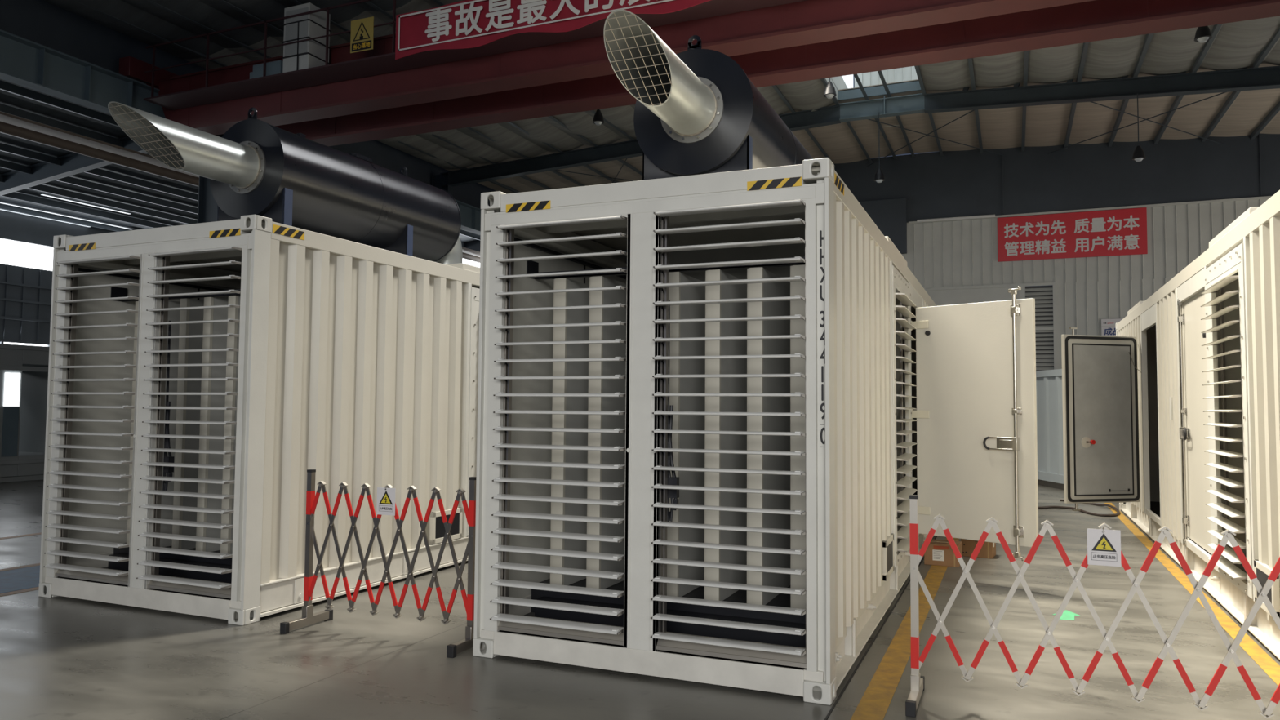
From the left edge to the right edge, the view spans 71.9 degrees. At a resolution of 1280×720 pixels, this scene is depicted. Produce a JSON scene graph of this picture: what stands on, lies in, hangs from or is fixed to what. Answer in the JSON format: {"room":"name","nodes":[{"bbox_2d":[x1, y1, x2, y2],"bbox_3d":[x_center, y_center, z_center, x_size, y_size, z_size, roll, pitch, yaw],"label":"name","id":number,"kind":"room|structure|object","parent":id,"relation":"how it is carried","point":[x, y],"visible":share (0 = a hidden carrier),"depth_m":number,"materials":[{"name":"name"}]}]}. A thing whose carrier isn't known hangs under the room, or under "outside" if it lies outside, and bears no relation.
{"room":"factory workshop","nodes":[
{"label":"factory workshop","id":0,"kind":"room"},
{"bbox_2d":[0,208,115,345],"bbox_3d":[-19.797,-1.985,18.510,0.220,9.000,40.000,-1,-3,23],"label":"wall","id":1,"kind":"structure","parent":0,"point":[25,293],"depth_m":24.73,"materials":[{"name":"grey metal"}]},
{"bbox_2d":[4,342,47,346],"bbox_3d":[-19.886,-0.686,18.476,0.010,0.240,40.000,-1,-3,23],"label":"window","id":2,"kind":"structure","parent":1,"relation":"in","point":[7,343],"depth_m":24.72,"materials":[{"name":"white glass"}]},
{"bbox_2d":[0,238,53,271],"bbox_3d":[-19.865,-3.283,18.610,0.010,0.700,40.000,-1,-3,23],"label":"window","id":3,"kind":"structure","parent":1,"relation":"in","point":[15,253],"depth_m":24.78,"materials":[{"name":"white glass"}]},
{"bbox_2d":[0,136,147,195],"bbox_3d":[-13.725,-4.549,20.866,9.430,1.363,0.212,-1,-3,23],"label":"trim","id":4,"kind":"structure","parent":1,"relation":"attached to","point":[73,163],"depth_m":20.92,"materials":[{"name":"metal"}]},
{"bbox_2d":[0,79,480,242],"bbox_3d":[-15.474,-5.032,16.843,9.360,0.980,40.000,-1,-3,23],"label":"ceiling","id":5,"kind":"structure","parent":0,"point":[8,99],"depth_m":22.92,"materials":[{"name":"grey metal"}]},
{"bbox_2d":[0,208,90,226],"bbox_3d":[-17.023,-4.049,24.897,0.100,0.010,3.100,-1,-3,23],"label":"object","id":6,"kind":"structure","parent":5,"relation":"attached to","point":[0,209],"depth_m":25.04,"materials":[{"name":"white"}]},
{"bbox_2d":[0,202,132,229],"bbox_3d":[-16.274,-4.087,25.179,0.100,0.010,3.800,-1,-3,23],"label":"ceiling light","id":7,"kind":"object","parent":5,"relation":"attached to","point":[0,202],"depth_m":24.99,"materials":[{"name":"white"}]},
{"bbox_2d":[40,194,130,213],"bbox_3d":[-15.169,-4.266,24.231,0.100,0.010,2.500,-1,-3,23],"label":"ceiling light","id":8,"kind":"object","parent":5,"relation":"attached to","point":[41,194],"depth_m":24.09,"materials":[{"name":"white"}]},
{"bbox_2d":[0,0,497,208],"bbox_3d":[-11.566,-6.101,14.156,0.080,1.100,38.000,-1,-3,23],"label":"ceiling","id":9,"kind":"structure","parent":0,"point":[42,22],"depth_m":17.00,"materials":[{"name":"grey metal"}]},
{"bbox_2d":[197,133,223,223],"bbox_3d":[-9.133,-1.689,18.754,0.600,8.600,0.240,-1,-3,23],"label":"trim","id":10,"kind":"structure","parent":9,"relation":"attached to","point":[207,211],"depth_m":18.88,"materials":[{"name":"metal"}]},
{"bbox_2d":[431,172,453,196],"bbox_3d":[-5.961,-1.279,26.229,0.600,8.600,0.240,-1,-3,23],"label":"trim","id":11,"kind":"structure","parent":9,"relation":"attached to","point":[437,180],"depth_m":26.41,"materials":[{"name":"metal"}]},
{"bbox_2d":[43,0,837,168],"bbox_3d":[-6.818,-6.971,9.214,11.700,0.980,32.530,-1,-3,23],"label":"ceiling","id":12,"kind":"structure","parent":0,"point":[805,95],"depth_m":17.64,"materials":[{"name":"grey metal"}]},
{"bbox_2d":[592,109,604,125],"bbox_3d":[-0.910,-5.713,19.402,0.257,1.091,0.257,-1,-3,23],"label":"pendant lamp","id":13,"kind":"object","parent":12,"relation":"hanging from","point":[597,120],"visible":0.94,"depth_m":19.31,"materials":[{"name":"metal"}]},
{"bbox_2d":[0,480,1279,719],"bbox_3d":[-3.269,2.325,11.259,44.000,0.100,40.000,-1,-3,23],"label":"floor","id":14,"kind":"structure","parent":0,"point":[62,658],"depth_m":5.90,"materials":[{"name":"concrete"}]},
{"bbox_2d":[0,586,38,596],"bbox_3d":[-3.642,2.335,12.505,0.120,0.002,22.000,-1,-3,23],"label":"painted line","id":15,"kind":"object","parent":14,"relation":"on","point":[35,588],"visible":0.02,"depth_m":7.93,"materials":[{"name":"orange paint"}]},
{"bbox_2d":[0,564,39,593],"bbox_3d":[-4.195,2.343,12.739,1.060,0.002,22.000,-1,-3,23],"label":"lane","id":16,"kind":"object","parent":14,"relation":"on","point":[20,579],"visible":0.02,"depth_m":8.48,"materials":[{"name":"blue paint"}]},
{"bbox_2d":[0,563,39,571],"bbox_3d":[-4.747,2.350,12.973,0.120,0.002,22.000,-1,-3,23],"label":"painted line","id":17,"kind":"object","parent":14,"relation":"on","point":[35,564],"visible":0.02,"depth_m":9.11,"materials":[{"name":"orange paint"}]},
{"bbox_2d":[0,532,41,539],"bbox_3d":[-6.745,2.378,13.819,0.140,0.002,22.000,-1,-3,23],"label":"painted line","id":18,"kind":"object","parent":14,"relation":"on","point":[40,533],"visible":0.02,"depth_m":11.20,"materials":[{"name":"orange paint"}]},
{"bbox_2d":[0,343,48,483],"bbox_3d":[-14.148,1.160,19.421,2.470,2.900,10.040,-1,-3,23],"label":"wall","id":19,"kind":"structure","parent":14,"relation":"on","point":[24,369],"depth_m":18.84,"materials":[{"name":"paint"}]},
{"bbox_2d":[38,214,479,625],"bbox_3d":[-1.711,0.747,12.876,2.528,3.244,12.272,-1,-3,23],"label":"container","id":20,"kind":"object","parent":14,"relation":"on","point":[198,373],"visible":0.56,"depth_m":7.79,"materials":[{"name":"metal"}]},
{"bbox_2d":[107,101,462,264],"bbox_3d":[-3.342,-1.689,9.314,0.956,1.374,4.762,-1,-3,23],"label":"exhaust muffler","id":21,"kind":"object","parent":20,"relation":"on","point":[259,167],"visible":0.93,"depth_m":8.56,"materials":[{"name":"black paint"}]},
{"bbox_2d":[280,469,482,657],"bbox_3d":[-1.871,1.441,6.527,1.541,1.200,0.500,-1,-3,23],"label":"barrier","id":22,"kind":"object","parent":14,"relation":"on","point":[308,618],"visible":0.95,"depth_m":6.52,"materials":[{"name":"silver metal"}]},
{"bbox_2d":[376,485,395,515],"bbox_3d":[-1.878,1.037,6.523,0.167,0.218,0.019,-1,-3,23],"label":"warning sign","id":23,"kind":"object","parent":22,"relation":"attached to","point":[385,496],"visible":1,"depth_m":6.52,"materials":[{"name":"white plastic"}]},
{"bbox_2d":[472,157,1038,705],"bbox_3d":[2.898,0.684,10.967,3.626,3.244,12.272,-1,-3,23],"label":"container","id":24,"kind":"object","parent":14,"relation":"on","point":[712,407],"visible":0.98,"depth_m":6.09,"materials":[{"name":"metal"}]},
{"bbox_2d":[603,9,813,180],"bbox_3d":[0.685,-1.759,7.347,0.956,1.374,4.232,-1,-3,23],"label":"exhaust muffler","id":25,"kind":"object","parent":24,"relation":"on","point":[697,112],"visible":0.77,"depth_m":6.55,"materials":[{"name":"black paint"}]},
{"bbox_2d":[824,535,937,719],"bbox_3d":[1.700,2.063,6.446,0.013,0.004,35.000,-1,-3,23],"label":"trim","id":26,"kind":"structure","parent":14,"relation":"on","point":[900,595],"depth_m":6.06,"materials":[{"name":"black rubber"}]},
{"bbox_2d":[850,537,959,719],"bbox_3d":[4.426,2.389,12.341,0.165,0.002,22.000,-1,-3,23],"label":"painted line","id":27,"kind":"object","parent":14,"relation":"on","point":[874,704],"visible":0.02,"depth_m":5.90,"materials":[{"name":"yellow paint"}]},
{"bbox_2d":[924,539,962,567],"bbox_3d":[3.350,2.130,9.743,0.360,0.236,0.344,-1,-3,26],"label":"cardboard box","id":28,"kind":"object","parent":14,"relation":"on","point":[939,552],"visible":0.77,"depth_m":9.60,"materials":[{"name":"brown cardboard"}]},
{"bbox_2d":[933,545,948,549],"bbox_3d":[3.277,2.040,9.595,0.160,0.030,0.001,-1,-3,26],"label":"print","id":29,"kind":"object","parent":28,"relation":"on","point":[935,547],"depth_m":9.60,"materials":[{"name":"brown paper"}]},
{"bbox_2d":[960,538,995,559],"bbox_3d":[3.948,2.155,10.281,0.343,0.251,0.302,-1,-3,30],"label":"cardboard box","id":30,"kind":"object","parent":14,"relation":"on","point":[988,550],"visible":0.52,"depth_m":10.17,"materials":[{"name":"brown cardboard"}]},
{"bbox_2d":[1035,368,1063,489],"bbox_3d":[10.108,1.497,18.997,2.410,2.560,4.400,0,-3,0],"label":"shipping container","id":31,"kind":"object","parent":14,"relation":"on","point":[1048,382],"visible":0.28,"depth_m":19.25,"materials":[{"name":"silver metal"}]},
{"bbox_2d":[1053,609,1080,620],"bbox_3d":[3.549,2.124,7.337,0.195,0.002,0.418,-2,-4,40],"label":"floor sticker","id":32,"kind":"object","parent":14,"relation":"on","point":[1067,615],"depth_m":7.32,"materials":[{"name":"green plastic"}]},
{"bbox_2d":[1038,498,1119,516],"bbox_3d":[7.202,2.517,15.019,2.510,0.071,1.986,2,-3,-26],"label":"power cable","id":33,"kind":"object","parent":14,"relation":"on","point":[1060,500],"visible":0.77,"depth_m":15.10,"materials":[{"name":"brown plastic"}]},
{"bbox_2d":[905,494,1279,718],"bbox_3d":[2.534,1.385,4.791,2.054,1.200,0.540,-1,-3,23],"label":"barrier","id":34,"kind":"object","parent":14,"relation":"on","point":[917,682],"visible":1,"depth_m":4.85,"materials":[{"name":"metal"}]},
{"bbox_2d":[1087,525,1121,566],"bbox_3d":[2.520,1.009,4.790,0.162,0.213,0.019,-1,-3,23],"label":"warning sign","id":35,"kind":"object","parent":34,"relation":"attached to","point":[1104,546],"visible":1,"depth_m":4.79,"materials":[{"name":"white plastic"}]},
{"bbox_2d":[1061,190,1279,659],"bbox_3d":[6.463,0.623,9.239,3.458,3.244,12.272,-1,-3,23],"label":"container","id":36,"kind":"object","parent":14,"relation":"on","point":[1174,416],"visible":0.98,"depth_m":8.56,"materials":[{"name":"metal"}]},
{"bbox_2d":[1104,502,1279,685],"bbox_3d":[5.593,2.233,9.135,0.127,0.002,17.000,-1,-3,23],"label":"painted line","id":37,"kind":"object","parent":14,"relation":"on","point":[1261,658],"visible":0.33,"depth_m":7.32,"materials":[{"name":"yellow paint"}]},
{"bbox_2d":[444,101,871,194],"bbox_3d":[0.595,-6.069,26.685,11.700,0.864,5.470,-1,-3,23],"label":"ceiling","id":38,"kind":"structure","parent":0,"point":[837,141],"depth_m":26.70,"materials":[{"name":"metal"}]},
{"bbox_2d":[825,75,847,99],"bbox_3d":[-0.014,-8.289,7.758,2.100,2.350,35.030,-1,-3,23],"label":"ceiling","id":39,"kind":"structure","parent":0,"point":[838,82],"depth_m":21.92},
{"bbox_2d":[823,77,836,98],"bbox_3d":[3.883,-5.939,18.033,0.257,1.176,0.257,-1,-3,23],"label":"pendant lamp","id":40,"kind":"object","parent":39,"relation":"hanging from","point":[829,91],"visible":0.93,"depth_m":17.94,"materials":[{"name":"metal"}]},
{"bbox_2d":[841,74,853,88],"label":"window","id":41,"kind":"structure","parent":39,"relation":"attached to","point":[848,79],"depth_m":23.57,"materials":[{"name":"white glass"}]},
{"bbox_2d":[463,133,1279,368],"bbox_3d":[3.796,-1.458,28.064,36.000,9.300,0.170,-1,-3,23],"label":"wall","id":42,"kind":"structure","parent":0,"point":[963,183],"depth_m":24.58,"materials":[{"name":"grey metal"}]},
{"bbox_2d":[0,201,136,231],"bbox_3d":[-18.900,-4.378,19.349,0.080,0.180,34.000,-1,-3,23],"label":"trim","id":43,"kind":"structure","parent":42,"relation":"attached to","point":[5,206],"depth_m":25.10,"materials":[{"name":"grey metal"}]},
{"bbox_2d":[1,191,169,227],"bbox_3d":[-17.932,-4.497,18.944,0.080,0.180,34.000,-1,-3,23],"label":"trim","id":44,"kind":"structure","parent":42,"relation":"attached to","point":[14,195],"depth_m":24.57,"materials":[{"name":"grey"}]},
{"bbox_2d":[0,176,197,224],"bbox_3d":[-16.965,-4.615,18.540,0.080,0.180,34.000,-1,-3,23],"label":"trim","id":45,"kind":"structure","parent":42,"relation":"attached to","point":[42,188],"depth_m":24.21,"materials":[{"name":"grey"}]},
{"bbox_2d":[0,142,198,201],"bbox_3d":[-15.030,-4.852,17.732,0.080,0.180,34.000,-1,-3,23],"label":"trim","id":46,"kind":"structure","parent":42,"relation":"attached to","point":[3,148],"depth_m":22.00,"materials":[{"name":"grey"}]},
{"bbox_2d":[0,160,198,214],"bbox_3d":[-15.997,-4.734,18.136,0.080,0.180,34.000,-1,-3,23],"label":"trim","id":47,"kind":"structure","parent":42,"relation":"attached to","point":[3,164],"depth_m":23.13,"materials":[{"name":"grey"}]},
{"bbox_2d":[0,132,198,186],"bbox_3d":[-14.062,-4.971,17.328,0.080,0.180,34.000,-1,-3,23],"label":"trim","id":48,"kind":"structure","parent":42,"relation":"attached to","point":[0,132],"depth_m":20.34,"materials":[{"name":"grey metal"}]},
{"bbox_2d":[0,103,466,248],"bbox_3d":[-13.095,-5.089,16.924,0.080,0.180,34.000,-1,-3,23],"label":"trim","id":49,"kind":"structure","parent":42,"relation":"attached to","point":[3,108],"depth_m":18.75,"materials":[{"name":"grey metal"}]},
{"bbox_2d":[0,111,479,262],"bbox_3d":[-11.825,-4.434,17.437,0.600,0.297,32.000,-1,-3,23],"label":"steel beam","id":50,"kind":"structure","parent":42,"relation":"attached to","point":[12,125],"depth_m":18.30,"materials":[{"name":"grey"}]},
{"bbox_2d":[0,80,480,240],"bbox_3d":[-12.127,-5.208,16.520,0.080,0.180,34.000,-1,-3,23],"label":"trim","id":51,"kind":"structure","parent":42,"relation":"attached to","point":[6,86],"depth_m":17.74,"materials":[{"name":"grey"}]},
{"bbox_2d":[0,29,480,235],"bbox_3d":[-11.214,-5.243,13.959,0.360,0.770,38.000,-1,-3,23],"label":"crane beam","id":52,"kind":"structure","parent":42,"relation":"attached to","point":[24,62],"depth_m":16.04,"materials":[{"name":"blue metal"}]},
{"bbox_2d":[118,0,1279,146],"bbox_3d":[3.238,-5.309,13.105,27.580,1.460,3.220,-1,-3,23],"label":"crane","id":53,"kind":"object","parent":52,"relation":"on","point":[370,95],"visible":0.84,"depth_m":14.02,"materials":[{"name":"red paint"}]},
{"bbox_2d":[249,60,283,79],"bbox_3d":[-6.583,-5.119,15.707,0.720,0.265,0.260,-1,-3,23],"label":"junction box","id":54,"kind":"object","parent":53,"relation":"on","point":[273,68],"visible":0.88,"depth_m":15.55,"materials":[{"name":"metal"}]},
{"bbox_2d":[281,2,330,72],"bbox_3d":[-5.883,-5.579,15.554,0.594,1.180,0.524,-1,-3,23],"label":"base cabinet","id":55,"kind":"object","parent":53,"relation":"on","point":[310,53],"visible":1,"depth_m":15.34,"materials":[{"name":"paint"}]},
{"bbox_2d":[350,16,373,53],"bbox_3d":[-4.617,-5.396,14.640,0.470,0.550,0.015,-1,-3,23],"label":"caution sign","id":56,"kind":"object","parent":53,"relation":"attached to","point":[362,36],"visible":1,"depth_m":14.63,"materials":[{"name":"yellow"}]},
{"bbox_2d":[395,0,711,59],"bbox_3d":[0.331,-5.301,12.523,9.360,0.782,0.072,-1,-3,23],"label":"banner","id":57,"kind":"object","parent":53,"relation":"attached to","point":[466,24],"visible":1,"depth_m":13.57,"materials":[{"name":"red fabric"}]},
{"bbox_2d":[74,0,520,192],"bbox_3d":[-10.487,-6.395,13.714,0.080,0.170,38.000,-1,-3,23],"label":"trim","id":58,"kind":"structure","parent":42,"relation":"attached to","point":[188,50],"depth_m":17.63,"materials":[{"name":"grey"}]},
{"bbox_2d":[146,0,552,189],"bbox_3d":[-9.473,-6.462,13.287,0.080,0.170,38.000,-1,-3,23],"label":"trim","id":59,"kind":"structure","parent":42,"relation":"attached to","point":[245,46],"depth_m":17.26,"materials":[{"name":"grey metal"}]},
{"bbox_2d":[217,0,586,186],"bbox_3d":[-8.460,-6.529,12.861,0.080,0.170,38.000,-1,-3,23],"label":"trim","id":60,"kind":"structure","parent":42,"relation":"attached to","point":[224,2],"depth_m":22.50,"materials":[{"name":"grey"}]},
{"bbox_2d":[289,0,620,182],"bbox_3d":[-7.447,-6.596,12.435,0.080,0.170,38.000,-1,-3,23],"label":"trim","id":61,"kind":"structure","parent":42,"relation":"attached to","point":[297,2],"depth_m":23.11,"materials":[{"name":"grey"}]},
{"bbox_2d":[462,258,479,267],"bbox_3d":[-5.793,-3.443,32.286,2.900,0.950,0.010,-1,-3,23],"label":"window","id":62,"kind":"structure","parent":42,"relation":"in","point":[464,260],"depth_m":32.47,"materials":[{"name":"white glass"}]},
{"bbox_2d":[364,0,642,175],"bbox_3d":[-6.434,-6.663,12.009,0.080,0.170,38.000,-1,-3,23],"label":"trim","id":63,"kind":"structure","parent":42,"relation":"attached to","point":[368,2],"depth_m":22.56,"materials":[{"name":"grey"}]},
{"bbox_2d":[432,0,634,140],"bbox_3d":[-5.421,-6.730,11.582,0.080,0.170,38.000,-1,-3,23],"label":"trim","id":64,"kind":"structure","parent":42,"relation":"attached to","point":[437,2],"depth_m":22.61,"materials":[{"name":"grey"}]},
{"bbox_2d":[554,169,635,181],"bbox_3d":[-0.763,-5.596,27.181,6.466,0.198,0.024,2,-4,-33],"label":"trim","id":65,"kind":"structure","parent":42,"relation":"attached to","point":[554,170],"depth_m":26.72,"materials":[{"name":"metal"}]},
{"bbox_2d":[612,158,626,182],"bbox_3d":[-0.763,-5.596,27.181,0.024,0.198,6.466,1,-3,-11],"label":"trim","id":66,"kind":"structure","parent":42,"relation":"attached to","point":[626,158],"depth_m":26.28,"materials":[{"name":"metal"}]},
{"bbox_2d":[772,84,835,168],"bbox_3d":[-1.368,-6.998,9.877,0.080,0.170,38.000,-1,-3,23],"label":"trim","id":67,"kind":"structure","parent":42,"relation":"attached to","point":[775,86],"depth_m":23.63,"materials":[{"name":"grey"}]},
{"bbox_2d":[821,78,872,162],"bbox_3d":[-0.355,-7.065,9.451,0.080,0.170,38.000,-1,-3,23],"label":"trim","id":68,"kind":"structure","parent":42,"relation":"attached to","point":[823,80],"depth_m":23.98,"materials":[{"name":"grey metal"}]},
{"bbox_2d":[853,74,897,159],"bbox_3d":[0.308,-7.109,9.172,0.080,0.170,38.000,-1,-3,23],"label":"beam","id":69,"kind":"structure","parent":42,"relation":"attached to","point":[856,77],"depth_m":23.24,"materials":[{"name":"grey metal"}]},
{"bbox_2d":[858,197,906,253],"bbox_3d":[7.269,-3.993,26.539,1.450,1.660,0.120,-1,-3,23],"label":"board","id":70,"kind":"object","parent":42,"relation":"attached to","point":[890,215],"visible":0.51,"depth_m":26.37,"materials":[{"name":"grey metal"}]},
{"bbox_2d":[877,70,915,157],"bbox_3d":[0.796,-7.117,8.965,0.080,0.170,38.000,-1,-3,23],"label":"beam","id":71,"kind":"structure","parent":42,"relation":"attached to","point":[880,73],"depth_m":22.97,"materials":[{"name":"grey metal"}]},
{"bbox_2d":[866,110,973,166],"bbox_3d":[7.664,-6.019,23.628,0.024,0.107,6.637,1,-3,-13],"label":"trim","id":72,"kind":"structure","parent":42,"relation":"attached to","point":[972,110],"depth_m":23.76,"materials":[{"name":"metal"}]},
{"bbox_2d":[914,65,943,155],"bbox_3d":[1.533,-7.089,8.651,0.080,0.170,38.000,-1,-3,23],"label":"beam","id":73,"kind":"structure","parent":42,"relation":"attached to","point":[917,68],"depth_m":22.58,"materials":[{"name":"grey metal"}]},
{"bbox_2d":[867,119,1005,155],"bbox_3d":[7.710,-6.022,23.608,6.579,0.112,0.024,2,-3,-32],"label":"trim","id":74,"kind":"structure","parent":42,"relation":"attached to","point":[868,119],"depth_m":23.74,"materials":[{"name":"metal"}]},
{"bbox_2d":[916,213,995,222],"bbox_3d":[9.221,-4.136,25.768,2.150,0.094,0.089,-1,-3,23],"label":"tube","id":75,"kind":"object","parent":42,"relation":"attached to","point":[982,215],"visible":1,"depth_m":25.73,"materials":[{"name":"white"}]},
{"bbox_2d":[968,57,983,153],"bbox_3d":[2.545,-7.051,8.220,0.080,0.170,38.000,-1,-3,23],"label":"beam","id":76,"kind":"structure","parent":42,"relation":"attached to","point":[970,60],"depth_m":22.08,"materials":[{"name":"grey metal"}]},
{"bbox_2d":[930,282,1057,369],"bbox_3d":[10.099,0.469,25.251,3.350,5.260,0.090,-1,-3,23],"label":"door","id":77,"kind":"structure","parent":42,"relation":"in","point":[944,295],"depth_m":25.45,"materials":[{"name":"grey metal"}]},
{"bbox_2d":[1025,285,1053,371],"bbox_3d":[11.250,0.494,24.788,0.710,5.180,0.100,-1,-3,23],"label":"vent","id":78,"kind":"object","parent":77,"relation":"attached to","point":[1042,295],"depth_m":24.83,"materials":[{"name":"grey metal"}]},
{"bbox_2d":[1021,50,1028,151],"bbox_3d":[3.558,-7.012,7.788,0.080,0.170,38.000,-1,-3,23],"label":"beam","id":79,"kind":"structure","parent":42,"relation":"attached to","point":[1026,52],"depth_m":21.54,"materials":[{"name":"grey metal"}]},
{"bbox_2d":[997,207,1147,262],"bbox_3d":[12.007,-3.480,24.617,3.750,1.270,0.025,-1,-3,23],"label":"banner","id":80,"kind":"object","parent":42,"relation":"attached to","point":[1120,232],"visible":1,"depth_m":24.58,"materials":[{"name":"red fabric"}]},
{"bbox_2d":[1064,42,1088,149],"bbox_3d":[4.570,-6.974,7.356,0.080,0.170,38.000,-1,-3,23],"label":"trim","id":81,"kind":"structure","parent":42,"relation":"attached to","point":[1085,47],"depth_m":19.69,"materials":[{"name":"grey metal"}]},
{"bbox_2d":[1101,318,1123,336],"bbox_3d":[13.247,-0.712,23.928,1.290,0.830,0.024,-1,-3,23],"label":"notice board","id":82,"kind":"object","parent":42,"relation":"attached to","point":[1108,326],"visible":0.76,"depth_m":24.10,"materials":[{"name":"white"}]},
{"bbox_2d":[1108,33,1153,146],"bbox_3d":[5.582,-6.935,6.924,0.080,0.170,38.000,-1,-3,23],"label":"trim","id":83,"kind":"structure","parent":42,"relation":"attached to","point":[1148,37],"depth_m":19.20,"materials":[{"name":"grey metal"}]},
{"bbox_2d":[1056,89,1223,145],"bbox_3d":[12.404,-5.892,21.609,6.818,0.227,0.024,2,-3,-29],"label":"beam","id":84,"kind":"structure","parent":42,"relation":"attached to","point":[1056,90],"depth_m":21.79,"materials":[{"name":"metal"}]},
{"bbox_2d":[1047,72,1279,154],"bbox_3d":[12.404,-5.892,21.609,0.024,0.227,6.818,1,-3,-15],"label":"beam","id":85,"kind":"structure","parent":42,"relation":"attached to","point":[1279,73],"depth_m":21.71,"materials":[{"name":"metal"}]},
{"bbox_2d":[1154,23,1222,144],"bbox_3d":[6.595,-6.897,6.493,0.080,0.170,38.000,-1,-3,23],"label":"trim","id":86,"kind":"structure","parent":42,"relation":"attached to","point":[1216,28],"depth_m":18.76,"materials":[{"name":"grey metal"}]},
{"bbox_2d":[1201,26,1279,142],"bbox_3d":[7.607,-6.859,6.061,0.080,0.170,38.000,-1,-3,23],"label":"trim","id":87,"kind":"structure","parent":42,"relation":"attached to","point":[1264,53],"depth_m":20.21,"materials":[{"name":"grey metal"}]},
{"bbox_2d":[1250,101,1279,139],"bbox_3d":[8.619,-6.820,5.629,0.080,0.170,38.000,-1,-3,23],"label":"beam","id":88,"kind":"structure","parent":42,"relation":"attached to","point":[1275,110],"depth_m":21.75,"materials":[{"name":"grey metal"}]},
{"bbox_2d":[854,66,918,127],"bbox_3d":[6.830,-7.478,23.888,2.000,2.300,0.110,-1,-3,23],"label":"skylight","id":89,"kind":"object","parent":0,"point":[906,73],"depth_m":23.90,"materials":[{"name":"white glass"}]},
{"bbox_2d":[837,79,938,158],"bbox_3d":[6.904,-6.444,24.028,2.000,0.289,5.470,-1,-3,23],"label":"ceiling","id":90,"kind":"structure","parent":0,"point":[867,131],"depth_m":24.35,"materials":[{"name":"metal"}]},
{"bbox_2d":[837,80,921,100],"bbox_3d":[5.837,-6.567,21.513,2.000,0.220,0.040,-1,-3,23],"label":"skylight","id":91,"kind":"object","parent":90,"relation":"attached to","point":[912,86],"depth_m":21.50,"materials":[{"name":"glass"}]},
{"bbox_2d":[918,15,1279,91],"bbox_3d":[10.748,-6.539,14.516,12.500,1.021,9.030,-1,-3,23],"label":"ceiling","id":92,"kind":"structure","parent":0,"point":[1237,45],"depth_m":18.46,"materials":[{"name":"grey metal"}]},
{"bbox_2d":[1194,26,1212,43],"bbox_3d":[9.549,-5.888,14.973,0.257,0.987,0.257,-1,-3,23],"label":"pendant lamp","id":93,"kind":"object","parent":92,"relation":"hanging from","point":[1202,34],"visible":0.85,"depth_m":14.88,"materials":[{"name":"metal"}]},
{"bbox_2d":[925,62,1279,151],"bbox_3d":[13.577,-6.232,21.185,12.500,0.903,5.470,-1,-3,23],"label":"ceiling","id":94,"kind":"structure","parent":0,"point":[1046,125],"depth_m":22.60,"materials":[{"name":"metal"}]},
{"bbox_2d":[440,66,1279,186],"bbox_3d":[6.473,-5.857,21.210,26.930,1.077,0.232,-1,-3,23],"label":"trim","id":95,"kind":"structure","parent":94,"relation":"attached to","point":[1183,83],"depth_m":20.35,"materials":[{"name":"metal"}]},
{"bbox_2d":[839,93,924,122],"bbox_3d":[5.880,-6.153,21.473,2.000,0.450,0.242,-1,-3,23],"label":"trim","id":96,"kind":"structure","parent":95,"relation":"attached to","point":[908,104],"depth_m":21.44,"materials":[{"name":"blue metal"}]},
{"bbox_2d":[873,112,884,182],"bbox_3d":[5.754,-5.116,21.218,0.257,1.710,0.257,-1,-3,23],"label":"pendant lamp","id":97,"kind":"object","parent":96,"relation":"hanging from","point":[879,176],"visible":1,"depth_m":21.13,"materials":[{"name":"metal"}]},
{"bbox_2d":[1132,93,1146,161],"bbox_3d":[10.780,-5.035,19.081,0.257,1.486,0.257,-1,-3,23],"label":"pendant lamp","id":98,"kind":"object","parent":95,"relation":"hanging from","point":[1139,155],"visible":1,"depth_m":19.01,"materials":[{"name":"metal"}]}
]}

